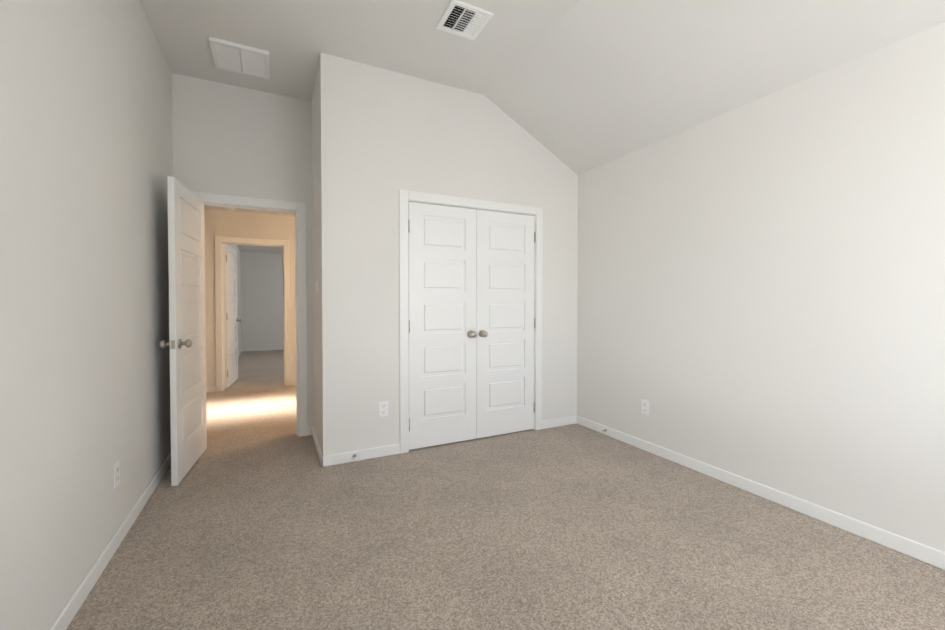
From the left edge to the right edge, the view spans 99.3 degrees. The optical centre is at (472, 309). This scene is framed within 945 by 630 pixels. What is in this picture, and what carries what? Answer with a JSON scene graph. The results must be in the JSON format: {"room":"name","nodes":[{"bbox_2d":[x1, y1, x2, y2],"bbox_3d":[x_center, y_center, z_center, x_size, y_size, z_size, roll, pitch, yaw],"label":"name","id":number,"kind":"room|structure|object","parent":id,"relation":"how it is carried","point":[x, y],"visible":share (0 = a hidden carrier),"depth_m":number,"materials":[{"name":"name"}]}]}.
{"room":"empty bedroom","nodes":[
{"label":"empty bedroom","id":0,"kind":"room"},
{"bbox_2d":[0,0,172,629],"bbox_3d":[-1.327,-0.316,0.956,0.120,3.000,5.130,0,1,-26],"label":"wall","id":1,"kind":"structure","parent":0,"point":[86,155],"depth_m":1.60,"materials":[{"name":"paint"}]},
{"bbox_2d":[49,452,170,629],"bbox_3d":[-1.260,1.144,1.014,0.030,0.078,4.890,0,1,-26],"label":"baseboard","id":2,"kind":"structure","parent":1,"relation":"attached to","point":[67,614],"depth_m":1.80,"materials":[{"name":"white wood"}]},
{"bbox_2d":[114,460,119,488],"bbox_3d":[-1.756,0.816,1.985,0.008,0.116,0.072,0,1,-26],"label":"outlet","id":3,"kind":"object","parent":1,"relation":"attached to","point":[116,474],"visible":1,"depth_m":1.98,"materials":[{"name":"white plastic"}]},
{"bbox_2d":[227,244,241,352],"bbox_3d":[-4.663,-0.201,7.676,0.120,2.540,4.950,0,1,-26],"label":"wall","id":4,"kind":"structure","parent":0,"point":[235,247],"depth_m":9.25,"materials":[{"name":"paint"}]},
{"bbox_2d":[223,244,241,387],"bbox_3d":[-3.541,0.091,5.891,0.179,1.992,0.756,0,1,-20],"label":"room door","id":5,"kind":"structure","parent":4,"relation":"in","point":[231,319],"depth_m":5.79,"materials":[{"name":"white wood"}]},
{"bbox_2d":[172,73,313,426],"bbox_3d":[-1.354,-0.364,3.737,5.600,3.000,0.120,0,1,-26],"label":"wall","id":6,"kind":"structure","parent":0,"point":[227,139],"depth_m":3.38,"materials":[{"name":"paint"}]},
{"bbox_2d":[191,191,307,436],"bbox_3d":[-1.911,0.098,3.470,0.881,2.087,0.152,0,1,-26],"label":"door frame","id":7,"kind":"structure","parent":6,"relation":"attached to","point":[298,209],"depth_m":3.57,"materials":[{"name":"white wood"}]},
{"bbox_2d":[159,176,206,485],"bbox_3d":[-2.058,0.141,2.924,0.179,1.992,0.729,0,1,-21],"label":"entry door","id":8,"kind":"structure","parent":7,"relation":"attached to","point":[187,317],"depth_m":2.80,"materials":[{"name":"white wood"}]},
{"bbox_2d":[204,206,294,253],"bbox_3d":[-3.024,-1.421,7.094,5.840,0.120,7.410,0,1,-26],"label":"ceiling","id":9,"kind":"structure","parent":0,"point":[258,249],"depth_m":8.89,"materials":[{"name":"paint"}]},
{"bbox_2d":[204,209,295,386],"bbox_3d":[-2.445,-0.171,5.946,5.600,2.540,0.120,0,1,-26],"label":"wall","id":10,"kind":"structure","parent":0,"point":[223,223],"depth_m":5.47,"materials":[{"name":"paint"}]},
{"bbox_2d":[206,386,215,392],"bbox_3d":[-4.184,1.075,5.032,1.653,0.078,0.014,0,1,-26],"label":"baseboard","id":11,"kind":"structure","parent":10,"relation":"attached to","point":[211,388],"depth_m":5.37,"materials":[{"name":"white wood"}]},
{"bbox_2d":[215,236,290,391],"bbox_3d":[-3.066,0.060,5.642,0.909,2.087,0.152,0,1,-26],"label":"door frame","id":12,"kind":"structure","parent":10,"relation":"attached to","point":[220,241],"depth_m":5.48,"materials":[{"name":"white wood"}]},
{"bbox_2d":[241,252,282,347],"bbox_3d":[-3.960,-0.253,10.719,4.080,2.540,0.120,0,1,-26],"label":"wall","id":13,"kind":"structure","parent":0,"point":[262,299],"depth_m":10.01,"materials":[{"name":"paint"}]},
{"bbox_2d":[245,347,282,350],"bbox_3d":[-3.859,0.979,10.715,3.920,0.078,0.014,0,1,-26],"label":"baseboard","id":14,"kind":"structure","parent":13,"relation":"attached to","point":[262,348],"depth_m":10.03,"materials":[{"name":"white wood"}]},
{"bbox_2d":[311,64,320,447],"bbox_3d":[-1.242,-0.357,3.352,0.120,3.000,0.670,0,1,-26],"label":"wall","id":15,"kind":"structure","parent":0,"point":[316,263],"depth_m":3.29,"materials":[{"name":"paint"}]},
{"bbox_2d":[309,426,322,462],"bbox_3d":[-1.279,1.105,3.284,0.030,0.078,0.804,0,1,-26],"label":"baseboard","id":16,"kind":"structure","parent":15,"relation":"attached to","point":[312,432],"depth_m":3.34,"materials":[{"name":"white wood"}]},
{"bbox_2d":[315,279,317,293],"bbox_3d":[-1.256,-0.185,3.231,0.015,0.116,0.072,0,1,-26],"label":"light switch","id":17,"kind":"object","parent":15,"relation":"attached to","point":[316,283],"visible":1,"depth_m":3.22,"materials":[{"name":"white plastic"}]},
{"bbox_2d":[140,0,578,100],"bbox_3d":[-0.274,-1.885,1.451,2.470,0.120,5.130,0,1,-26],"label":"ceiling","id":18,"kind":"structure","parent":0,"point":[295,38],"depth_m":2.72,"materials":[{"name":"paint"}]},
{"bbox_2d":[209,37,269,78],"bbox_3d":[-1.702,-1.839,2.960,0.365,0.024,0.365,0,1,-26],"label":"ceiling vent","id":19,"kind":"object","parent":18,"relation":"in","point":[238,58],"visible":1,"depth_m":2.94,"materials":[{"name":"white metal"}]},
{"bbox_2d":[436,0,493,40],"bbox_3d":[-0.053,-1.837,2.560,0.280,0.014,0.280,0,1,-26],"label":"ceiling vent","id":20,"kind":"object","parent":18,"relation":"in","point":[464,20],"visible":1,"depth_m":2.55,"materials":[{"name":"white metal"}]},
{"bbox_2d":[319,53,577,455],"bbox_3d":[-0.054,-0.360,3.500,2.380,3.000,0.120,0,1,-26],"label":"wall","id":21,"kind":"structure","parent":0,"point":[385,136],"depth_m":3.14,"materials":[{"name":"paint"}]},
{"bbox_2d":[321,444,399,466],"bbox_3d":[-0.833,1.109,3.064,0.573,0.078,0.014,0,1,-26],"label":"baseboard","id":22,"kind":"structure","parent":21,"relation":"attached to","point":[334,459],"depth_m":3.05,"materials":[{"name":"white wood"}]},
{"bbox_2d":[379,401,387,416],"bbox_3d":[-0.693,0.777,3.131,0.072,0.116,0.008,0,1,-26],"label":"outlet","id":23,"kind":"object","parent":21,"relation":"attached to","point":[383,408],"visible":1,"depth_m":3.13,"materials":[{"name":"white plastic"}]},
{"bbox_2d":[408,202,475,449],"bbox_3d":[-0.233,0.134,3.335,0.612,1.992,0.107,0,1,-26],"label":"closet door","id":24,"kind":"structure","parent":21,"relation":"in","point":[442,313],"depth_m":3.35,"materials":[{"name":"white wood"}]},
{"bbox_2d":[399,190,542,453],"bbox_3d":[0.013,0.096,3.531,1.374,2.087,0.136,0,1,-26],"label":"door frame","id":25,"kind":"structure","parent":21,"relation":"attached to","point":[406,197],"depth_m":3.29,"materials":[{"name":"white wood"}]},
{"bbox_2d":[476,209,535,437],"bbox_3d":[0.318,0.130,3.608,0.612,1.992,0.107,0,1,-26],"label":"closet door","id":26,"kind":"structure","parent":21,"relation":"in","point":[505,318],"depth_m":3.62,"materials":[{"name":"white wood"}]},
{"bbox_2d":[542,415,576,428],"bbox_3d":[0.830,1.095,3.887,0.393,0.078,0.014,0,1,-26],"label":"baseboard","id":27,"kind":"structure","parent":21,"relation":"attached to","point":[570,420],"depth_m":3.89,"materials":[{"name":"white wood"}]},
{"bbox_2d":[66,350,944,629],"bbox_3d":[-1.887,1.168,4.839,5.840,0.100,12.540,0,1,-26],"label":"floor","id":28,"kind":"structure","parent":0,"point":[258,517],"depth_m":1.97,"materials":[{"name":"carpet"}]},
{"bbox_2d":[484,0,944,174],"bbox_3d":[1.379,-1.592,2.274,1.220,0.773,5.130,0,1,-26],"label":"ceiling","id":29,"kind":"structure","parent":0,"point":[580,87],"depth_m":2.49,"materials":[{"name":"paint"}]},
{"bbox_2d":[577,22,944,551],"bbox_3d":[1.827,-0.120,2.521,0.120,2.555,5.130,0,1,-26],"label":"wall","id":30,"kind":"structure","parent":0,"point":[761,291],"depth_m":2.32,"materials":[{"name":"paint"}]},
{"bbox_2d":[641,399,648,414],"bbox_3d":[1.400,0.795,3.257,0.008,0.116,0.072,0,1,-26],"label":"outlet","id":31,"kind":"object","parent":30,"relation":"attached to","point":[645,407],"visible":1,"depth_m":3.25,"materials":[{"name":"white plastic"}]},
{"bbox_2d":[577,416,944,569],"bbox_3d":[1.942,1.124,2.158,0.014,0.078,4.100,0,1,-26],"label":"baseboard","id":32,"kind":"structure","parent":30,"relation":"attached to","point":[893,541],"depth_m":2.32,"materials":[{"name":"white wood"}]}
]}

